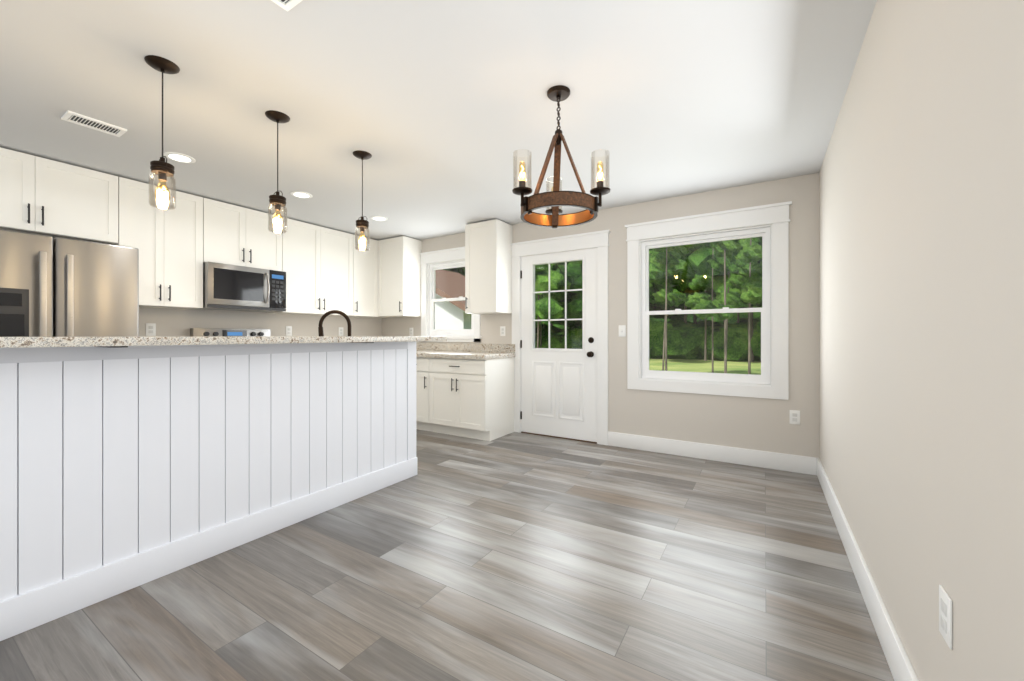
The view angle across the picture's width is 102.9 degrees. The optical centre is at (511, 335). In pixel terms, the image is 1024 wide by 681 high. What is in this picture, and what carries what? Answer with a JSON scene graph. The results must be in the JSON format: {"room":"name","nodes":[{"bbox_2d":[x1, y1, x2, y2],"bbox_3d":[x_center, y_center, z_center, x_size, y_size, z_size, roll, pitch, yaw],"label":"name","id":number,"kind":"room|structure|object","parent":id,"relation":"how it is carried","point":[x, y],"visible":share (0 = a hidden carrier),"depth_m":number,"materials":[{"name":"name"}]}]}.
{"room":"kitchen","nodes":[
{"label":"kitchen","id":0,"kind":"room"},
{"bbox_2d":[139,307,381,336],"bbox_3d":[-3.488,-0.096,3.628,0.160,2.440,5.700,0,0,32],"label":"wall","id":1,"kind":"structure","parent":0,"point":[169,322],"depth_m":4.45,"materials":[{"name":"grey paint"}]},
{"bbox_2d":[0,147,119,242],"bbox_3d":[-3.576,-1.028,3.028,0.318,0.545,0.895,0,0,32],"label":"upper cabinet","id":2,"kind":"object","parent":1,"relation":"attached to","point":[41,196],"depth_m":3.04,"materials":[{"name":"white paint"}]},
{"bbox_2d":[146,323,155,335],"bbox_3d":[-3.317,-0.058,3.746,0.006,0.116,0.072,0,0,32],"label":"electrical outlet","id":3,"kind":"object","parent":1,"relation":"attached to","point":[150,329],"visible":1,"depth_m":3.75,"materials":[{"name":"white plastic"}]},
{"bbox_2d":[103,177,211,308],"bbox_3d":[-3.185,-0.781,3.660,0.318,1.040,0.712,0,0,32],"label":"upper cabinet","id":4,"kind":"object","parent":1,"relation":"attached to","point":[188,235],"depth_m":3.60,"materials":[{"name":"white paint"}]},
{"bbox_2d":[212,200,283,271],"bbox_3d":[-2.836,-0.999,4.224,0.318,0.605,0.736,0,0,32],"label":"upper cabinet","id":5,"kind":"object","parent":1,"relation":"attached to","point":[241,236],"depth_m":4.14,"materials":[{"name":"white paint"}]},
{"bbox_2d":[199,262,285,311],"bbox_3d":[-2.777,-0.480,4.188,0.450,0.424,0.728,0,0,32],"label":"microwave","id":6,"kind":"object","parent":5,"relation":"attached to","point":[228,287],"visible":0.98,"depth_m":4.05,"materials":[{"name":"silver metal"}]},
{"bbox_2d":[286,326,291,335],"bbox_3d":[-2.643,-0.058,4.834,0.006,0.116,0.072,0,0,32],"label":"electrical outlet","id":7,"kind":"object","parent":1,"relation":"attached to","point":[288,330],"visible":1,"depth_m":4.83,"materials":[{"name":"white plastic"}]},
{"bbox_2d":[267,218,359,316],"bbox_3d":[-2.404,-0.781,4.922,0.318,1.040,1.024,0,0,32],"label":"upper cabinet","id":8,"kind":"object","parent":1,"relation":"attached to","point":[322,264],"depth_m":4.84,"materials":[{"name":"white paint"}]},
{"bbox_2d":[339,327,342,335],"bbox_3d":[-2.275,-0.058,5.429,0.006,0.116,0.072,0,0,32],"label":"electrical outlet","id":9,"kind":"object","parent":1,"relation":"attached to","point":[340,331],"visible":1,"depth_m":5.43,"materials":[{"name":"white plastic"}]},
{"bbox_2d":[360,237,379,317],"bbox_3d":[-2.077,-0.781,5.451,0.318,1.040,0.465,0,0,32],"label":"upper cabinet","id":10,"kind":"object","parent":1,"relation":"attached to","point":[368,259],"depth_m":5.44,"materials":[{"name":"white paint"}]},
{"bbox_2d":[0,0,876,240],"bbox_3d":[-1.222,-1.366,2.226,5.490,0.100,6.020,0,0,32],"label":"ceiling","id":11,"kind":"structure","parent":0,"point":[441,112],"depth_m":2.23,"materials":[{"name":"white paint"}]},
{"bbox_2d":[61,110,126,136],"bbox_3d":[-2.582,-1.310,2.527,0.150,0.012,0.260,0,0,32],"label":"ceiling vent","id":12,"kind":"object","parent":11,"relation":"in","point":[88,122],"visible":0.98,"depth_m":2.52,"materials":[{"name":"white metal"}]},
{"bbox_2d":[144,55,179,209],"bbox_3d":[-1.693,-0.970,1.977,0.132,0.692,0.132,0,0,32],"label":"pendant light","id":13,"kind":"object","parent":11,"relation":"hanging from","point":[162,169],"visible":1,"depth_m":1.97,"materials":[{"name":"brown metal"}]},
{"bbox_2d":[164,152,195,162],"bbox_3d":[-2.448,-1.312,3.009,0.184,0.009,0.184,0,0,32],"label":"recessed light","id":14,"kind":"object","parent":11,"relation":"in","point":[179,157],"visible":1,"depth_m":3.00,"materials":[{"name":"white plastic"}]},
{"bbox_2d":[265,110,289,232],"bbox_3d":[-1.404,-0.970,2.445,0.132,0.692,0.132,0,0,32],"label":"pendant light","id":15,"kind":"object","parent":11,"relation":"hanging from","point":[278,201],"visible":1,"depth_m":2.44,"materials":[{"name":"brown metal"}]},
{"bbox_2d":[271,0,302,11],"bbox_3d":[-0.907,-1.310,1.490,0.150,0.012,0.260,0,0,32],"label":"ceiling vent","id":16,"kind":"object","parent":11,"relation":"in","point":[287,5],"visible":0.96,"depth_m":1.60,"materials":[{"name":"white metal"}]},
{"bbox_2d":[290,191,312,197],"bbox_3d":[-1.959,-1.312,3.799,0.184,0.009,0.184,0,0,32],"label":"recessed light","id":17,"kind":"object","parent":11,"relation":"in","point":[299,194],"visible":1,"depth_m":3.78,"materials":[{"name":"white plastic"}]},
{"bbox_2d":[353,150,371,250],"bbox_3d":[-1.085,-0.970,2.959,0.132,0.692,0.132,0,0,32],"label":"pendant light","id":18,"kind":"object","parent":11,"relation":"hanging from","point":[362,224],"visible":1,"depth_m":2.95,"materials":[{"name":"brown metal"}]},
{"bbox_2d":[371,216,387,220],"bbox_3d":[-1.485,-1.312,4.565,0.184,0.009,0.184,0,0,32],"label":"recessed light","id":19,"kind":"object","parent":11,"relation":"in","point":[378,218],"visible":1,"depth_m":4.56,"materials":[{"name":"white plastic"}]},
{"bbox_2d":[512,85,610,227],"bbox_3d":[0.282,-0.974,2.179,0.488,0.684,0.502,0,0,32],"label":"chandelier","id":20,"kind":"object","parent":11,"relation":"hanging from","point":[556,198],"visible":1,"depth_m":2.13,"materials":[{"name":"brown metal"}]},
{"bbox_2d":[0,429,893,680],"bbox_3d":[-1.222,1.184,2.226,5.490,0.120,6.020,0,0,32],"label":"floor","id":21,"kind":"structure","parent":0,"point":[516,556],"depth_m":1.80,"materials":[{"name":"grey wood"}]},
{"bbox_2d":[0,398,19,625],"bbox_3d":[-2.523,0.687,1.339,0.600,0.875,1.059,0,0,32],"label":"panel","id":22,"kind":"object","parent":21,"relation":"on","point":[9,411],"depth_m":1.53,"materials":[{"name":"white paint"}]},
{"bbox_2d":[0,229,138,336],"bbox_3d":[-3.329,0.234,2.870,0.848,1.780,0.878,0,0,32],"label":"refrigerator","id":23,"kind":"object","parent":21,"relation":"on","point":[50,286],"visible":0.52,"depth_m":2.72,"materials":[{"name":"grey metal"}]},
{"bbox_2d":[20,386,199,617],"bbox_3d":[-2.116,0.687,1.997,0.600,0.875,0.732,0,0,32],"label":"panel","id":24,"kind":"object","parent":21,"relation":"on","point":[127,463],"depth_m":1.75,"materials":[{"name":"white paint"}]},
{"bbox_2d":[0,358,403,401],"bbox_3d":[-2.214,0.224,1.845,0.653,0.050,4.004,0,0,32],"label":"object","id":25,"kind":"structure","parent":24,"relation":"on","point":[84,381],"depth_m":1.92,"materials":[{"name":"white wood"}]},
{"bbox_2d":[0,338,446,365],"bbox_3d":[-1.778,0.053,1.598,0.495,0.099,4.044,0,0,32],"label":"countertop","id":26,"kind":"structure","parent":24,"relation":"on","point":[11,349],"depth_m":1.85,"materials":[{"name":"beige stone"}]},
{"bbox_2d":[190,328,269,336],"bbox_3d":[-2.658,0.514,4.114,0.715,1.180,0.726,0,0,32],"label":"range","id":27,"kind":"object","parent":21,"relation":"on","point":[205,332],"visible":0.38,"depth_m":4.20,"materials":[{"name":"silver metal"}]},
{"bbox_2d":[200,374,307,549],"bbox_3d":[-1.795,0.687,2.516,0.600,0.875,0.732,0,0,32],"label":"panel","id":28,"kind":"object","parent":21,"relation":"on","point":[254,432],"depth_m":2.25,"materials":[{"name":"white paint"}]},
{"bbox_2d":[308,366,403,509],"bbox_3d":[-1.417,0.687,3.127,0.600,0.875,0.953,0,0,32],"label":"panel","id":29,"kind":"object","parent":21,"relation":"on","point":[356,417],"depth_m":2.80,"materials":[{"name":"white paint"}]},
{"bbox_2d":[416,359,431,431],"bbox_3d":[-0.994,0.686,5.078,0.581,0.875,0.600,0,0,32],"label":"panel","id":30,"kind":"object","parent":21,"relation":"on","point":[423,366],"depth_m":4.76,"materials":[{"name":"white paint"}]},
{"bbox_2d":[432,359,513,440],"bbox_3d":[-0.488,0.686,4.765,0.854,0.875,0.600,0,0,32],"label":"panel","id":31,"kind":"object","parent":21,"relation":"on","point":[465,390],"depth_m":4.49,"materials":[{"name":"white paint"}]},
{"bbox_2d":[416,351,514,358],"bbox_3d":[-0.833,0.224,4.964,1.680,0.050,0.631,0,0,32],"label":"countertop","id":32,"kind":"structure","parent":31,"relation":"on","point":[419,354],"depth_m":4.64,"materials":[{"name":"beige stone"}]},
{"bbox_2d":[382,173,818,457],"bbox_3d":[0.320,-0.096,4.717,5.490,2.440,0.160,0,0,32],"label":"wall","id":33,"kind":"structure","parent":0,"point":[760,424],"depth_m":3.68,"materials":[{"name":"grey paint"}]},
{"bbox_2d":[380,236,421,317],"bbox_3d":[-1.528,-0.784,5.569,0.481,1.035,0.333,0,0,32],"label":"upper cabinet","id":34,"kind":"object","parent":33,"relation":"attached to","point":[400,257],"depth_m":5.43,"materials":[{"name":"white paint"}]},
{"bbox_2d":[409,328,412,335],"bbox_3d":[-1.403,-0.058,5.686,0.072,0.116,0.006,0,0,32],"label":"electrical outlet","id":35,"kind":"object","parent":33,"relation":"attached to","point":[410,331],"visible":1,"depth_m":5.68,"materials":[{"name":"white plastic"}]},
{"bbox_2d":[420,246,481,341],"bbox_3d":[-0.796,-0.527,5.346,1.034,1.203,0.145,0,0,32],"label":"window","id":36,"kind":"structure","parent":33,"relation":"in","point":[432,288],"depth_m":5.44,"materials":[{"name":"white plastic"}]},
{"bbox_2d":[416,343,514,350],"bbox_3d":[-0.933,0.146,5.385,2.292,0.105,0.020,0,0,32],"label":"backsplash","id":37,"kind":"structure","parent":33,"relation":"attached to","point":[419,346],"depth_m":5.19,"materials":[{"name":"beige stone"}]},
{"bbox_2d":[465,219,511,313],"bbox_3d":[-0.271,-0.784,4.791,0.445,1.035,0.333,0,0,32],"label":"upper cabinet","id":38,"kind":"object","parent":33,"relation":"attached to","point":[488,273],"depth_m":4.66,"materials":[{"name":"white paint"}]},
{"bbox_2d":[500,326,504,335],"bbox_3d":[-0.111,-0.058,4.886,0.072,0.116,0.006,0,0,32],"label":"electrical outlet","id":39,"kind":"object","parent":33,"relation":"attached to","point":[502,330],"visible":1,"depth_m":4.88,"materials":[{"name":"white plastic"}]},
{"bbox_2d":[520,249,596,442],"bbox_3d":[0.501,0.106,4.525,0.925,2.035,0.156,0,0,32],"label":"door","id":40,"kind":"structure","parent":33,"relation":"in","point":[559,392],"depth_m":4.49,"materials":[{"name":"white paint"}]},
{"bbox_2d":[511,230,609,444],"bbox_3d":[0.515,0.019,4.538,1.204,2.210,0.139,0,0,32],"label":"door frame","id":41,"kind":"structure","parent":33,"relation":"attached to","point":[598,241],"depth_m":4.34,"materials":[{"name":"white wood"}]},
{"bbox_2d":[619,325,625,336],"bbox_3d":[1.113,-0.051,4.126,0.072,0.116,0.012,0,0,32],"label":"light switch","id":42,"kind":"object","parent":33,"relation":"attached to","point":[622,330],"visible":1,"depth_m":4.12,"materials":[{"name":"white plastic"}]},
{"bbox_2d":[625,201,791,399],"bbox_3d":[1.749,-0.290,3.775,1.380,1.638,0.139,0,0,32],"label":"window","id":43,"kind":"structure","parent":33,"relation":"in","point":[764,377],"depth_m":3.68,"materials":[{"name":"white plastic"}]},
{"bbox_2d":[608,431,811,474],"bbox_3d":[1.713,1.053,3.752,1.705,0.142,0.016,0,0,32],"label":"baseboard","id":44,"kind":"structure","parent":33,"relation":"attached to","point":[750,457],"depth_m":3.67,"materials":[{"name":"white wood"}]},
{"bbox_2d":[790,410,799,424],"bbox_3d":[2.337,0.672,3.371,0.072,0.116,0.006,0,0,32],"label":"outlet","id":45,"kind":"object","parent":33,"relation":"attached to","point":[794,416],"visible":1,"depth_m":3.37,"materials":[{"name":"white plastic"}]},
{"bbox_2d":[819,0,1023,680],"bbox_3d":[1.045,-0.096,0.824,0.160,2.440,5.700,0,0,32],"label":"wall","id":46,"kind":"structure","parent":0,"point":[921,315],"depth_m":1.07,"materials":[{"name":"grey paint"}]},
{"bbox_2d":[812,457,918,680],"bbox_3d":[0.968,1.053,0.871,0.019,0.142,5.700,0,0,32],"label":"baseboard","id":47,"kind":"structure","parent":46,"relation":"attached to","point":[898,662],"depth_m":1.64,"materials":[{"name":"white wood"}]},
{"bbox_2d":[939,585,951,648],"bbox_3d":[1.047,0.677,0.987,0.006,0.116,0.072,0,0,32],"label":"outlet","id":48,"kind":"object","parent":46,"relation":"attached to","point":[945,615],"visible":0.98,"depth_m":0.98,"materials":[{"name":"white plastic"}]},
{"label":"outside","id":49,"kind":"structure","parent":0,"visible":0},
{"bbox_2d":[541,306,761,328],"bbox_3d":[11.216,-11.751,40.216,96.000,26.250,0.200,0,0,32],"label":"trees","id":50,"kind":"object","parent":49,"point":[743,315],"depth_m":36.26,"materials":[{"name":"green plant"}]},
{"bbox_2d":[649,358,760,374],"bbox_3d":[8.725,1.449,32.391,70.000,0.150,55.730,0,0,32],"label":"ground","id":51,"kind":"structure","parent":49,"point":[697,365],"depth_m":18.38,"materials":[{"name":"green plant"}]},
{"bbox_2d":[441,269,458,272],"bbox_3d":[-6.189,-6.093,33.581,9.308,14.982,9.234,0,0,32],"label":"tree","id":52,"kind":"object","parent":51,"relation":"on","point":[453,270],"depth_m":30.07,"materials":[{"name":"green plant"}]},
{"bbox_2d":[435,270,470,329],"bbox_3d":[-2.274,-0.229,10.815,4.885,3.206,2.600,0,0,32],"label":"shed","id":53,"kind":"object","parent":51,"relation":"on","point":[454,288],"depth_m":9.17,"materials":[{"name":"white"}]},
{"bbox_2d":[442,267,464,275],"bbox_3d":[-5.201,-5.347,32.605,10.241,13.488,10.259,0,0,32],"label":"tree","id":54,"kind":"object","parent":51,"relation":"on","point":[460,271],"depth_m":30.40,"materials":[{"name":"green plant"}]},
{"bbox_2d":[540,321,541,346],"bbox_3d":[2.320,-3.989,28.729,7.582,10.769,6.484,0,0,32],"label":"tree","id":55,"kind":"object","parent":51,"relation":"on","point":[540,336],"depth_m":28.79,"materials":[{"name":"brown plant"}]},
{"bbox_2d":[535,294,557,300],"bbox_3d":[5.666,-5.443,26.849,9.121,13.678,8.621,0,0,32],"label":"tree","id":56,"kind":"object","parent":51,"relation":"on","point":[541,297],"depth_m":25.55,"materials":[{"name":"green plant"}]},
{"bbox_2d":[535,263,570,347],"bbox_3d":[1.653,-3.325,25.721,5.762,9.445,6.570,0,0,32],"label":"tree","id":57,"kind":"object","parent":51,"relation":"on","point":[541,281],"depth_m":23.10,"materials":[{"name":"green plant"}]},
{"bbox_2d":[535,291,581,328],"bbox_3d":[4.967,-3.052,27.877,7.675,8.897,7.840,0,0,32],"label":"tree","id":58,"kind":"object","parent":51,"relation":"on","point":[572,323],"depth_m":28.55,"materials":[{"name":"green plant"}]},
{"bbox_2d":[568,292,576,299],"bbox_3d":[5.866,-4.540,27.511,6.115,11.874,5.232,0,0,32],"label":"tree","id":59,"kind":"object","parent":51,"relation":"on","point":[572,295],"depth_m":26.42,"materials":[{"name":"green plant"}]},
{"bbox_2d":[556,249,661,318],"bbox_3d":[6.559,-3.709,24.706,7.565,10.207,6.682,0,0,32],"label":"tree","id":60,"kind":"object","parent":51,"relation":"on","point":[575,277],"depth_m":23.92,"materials":[{"name":"green plant"}]},
{"bbox_2d":[558,261,680,308],"bbox_3d":[6.881,-5.772,25.379,10.550,14.336,9.664,0,0,32],"label":"tree","id":61,"kind":"object","parent":51,"relation":"on","point":[661,305],"depth_m":24.40,"materials":[{"name":"green plant"}]},
{"bbox_2d":[649,247,680,370],"bbox_3d":[4.122,-1.817,10.952,1.785,6.424,1.575,0,0,32],"label":"tree","id":62,"kind":"object","parent":51,"relation":"on","point":[674,259],"depth_m":11.13,"materials":[{"name":"green plant"}]},
{"bbox_2d":[649,247,687,370],"bbox_3d":[5.021,-1.503,13.272,1.856,5.797,1.790,0,0,32],"label":"tree","id":63,"kind":"object","parent":51,"relation":"on","point":[676,295],"depth_m":12.96,"materials":[{"name":"green plant"}]},
{"bbox_2d":[649,249,693,292],"bbox_3d":[6.615,-5.113,21.811,7.566,13.016,7.346,0,0,32],"label":"tree","id":64,"kind":"object","parent":51,"relation":"on","point":[662,279],"depth_m":21.63,"materials":[{"name":"green plant"}]},
{"bbox_2d":[649,283,715,322],"bbox_3d":[10.288,-3.526,24.417,6.040,9.842,6.539,0,0,32],"label":"tree","id":65,"kind":"object","parent":51,"relation":"on","point":[653,289],"depth_m":23.25,"materials":[{"name":"green plant"}]},
{"bbox_2d":[693,314,696,323],"bbox_3d":[11.525,-6.064,25.941,7.957,14.924,8.535,0,0,32],"label":"tree","id":66,"kind":"object","parent":51,"relation":"on","point":[694,318],"depth_m":25.60,"materials":[{"name":"green plant"}]},
{"bbox_2d":[685,248,740,372],"bbox_3d":[6.917,-1.597,14.087,1.750,5.982,1.404,0,0,32],"label":"tree","id":67,"kind":"object","parent":51,"relation":"on","point":[701,284],"depth_m":14.26,"materials":[{"name":"green plant"}]},
{"bbox_2d":[665,244,761,360],"bbox_3d":[10.453,-4.549,22.834,7.798,11.888,8.020,0,0,32],"label":"tree","id":68,"kind":"object","parent":51,"relation":"on","point":[719,287],"depth_m":20.15,"materials":[{"name":"green plant"}]},
{"bbox_2d":[677,237,761,361],"bbox_3d":[12.286,-5.571,21.741,8.399,13.937,7.894,0,0,32],"label":"tree","id":69,"kind":"object","parent":51,"relation":"on","point":[702,256],"depth_m":19.75,"materials":[{"name":"green plant"}]},
{"bbox_2d":[691,243,755,333],"bbox_3d":[6.345,-1.194,12.062,2.087,5.177,1.800,0,0,32],"label":"tree","id":70,"kind":"object","parent":51,"relation":"on","point":[704,303],"depth_m":11.91,"materials":[{"name":"green plant"}]},
{"bbox_2d":[707,238,761,372],"bbox_3d":[4.955,-1.194,9.424,1.859,5.178,1.752,0,0,32],"label":"tree","id":71,"kind":"object","parent":51,"relation":"on","point":[746,257],"depth_m":9.33,"materials":[{"name":"green plant"}]},
{"bbox_2d":[712,238,761,373],"bbox_3d":[6.078,-1.672,10.361,0.984,6.133,1.906,0,0,-14],"label":"tree","id":72,"kind":"object","parent":51,"relation":"on","point":[738,284],"depth_m":10.69,"materials":[{"name":"green plant"}]},
{"bbox_2d":[730,237,761,274],"bbox_3d":[13.309,-4.457,19.817,8.528,11.703,7.271,0,0,32],"label":"tree","id":73,"kind":"object","parent":51,"relation":"on","point":[741,241],"depth_m":18.84,"materials":[{"name":"green plant"}]},
{"bbox_2d":[737,303,760,333],"bbox_3d":[12.836,-3.123,23.572,7.886,9.039,7.322,0,0,32],"label":"tree","id":74,"kind":"object","parent":51,"relation":"on","point":[758,323],"depth_m":21.16,"materials":[{"name":"green plant"}]},
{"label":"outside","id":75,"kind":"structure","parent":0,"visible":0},
{"bbox_2d":[535,318,760,360],"bbox_3d":[8.107,0.455,28.214,55.358,3.644,7.900,0,0,32],"label":"tree","id":76,"kind":"object","parent":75,"point":[672,334],"depth_m":23.81,"materials":[{"name":"green plant"}]}
]}

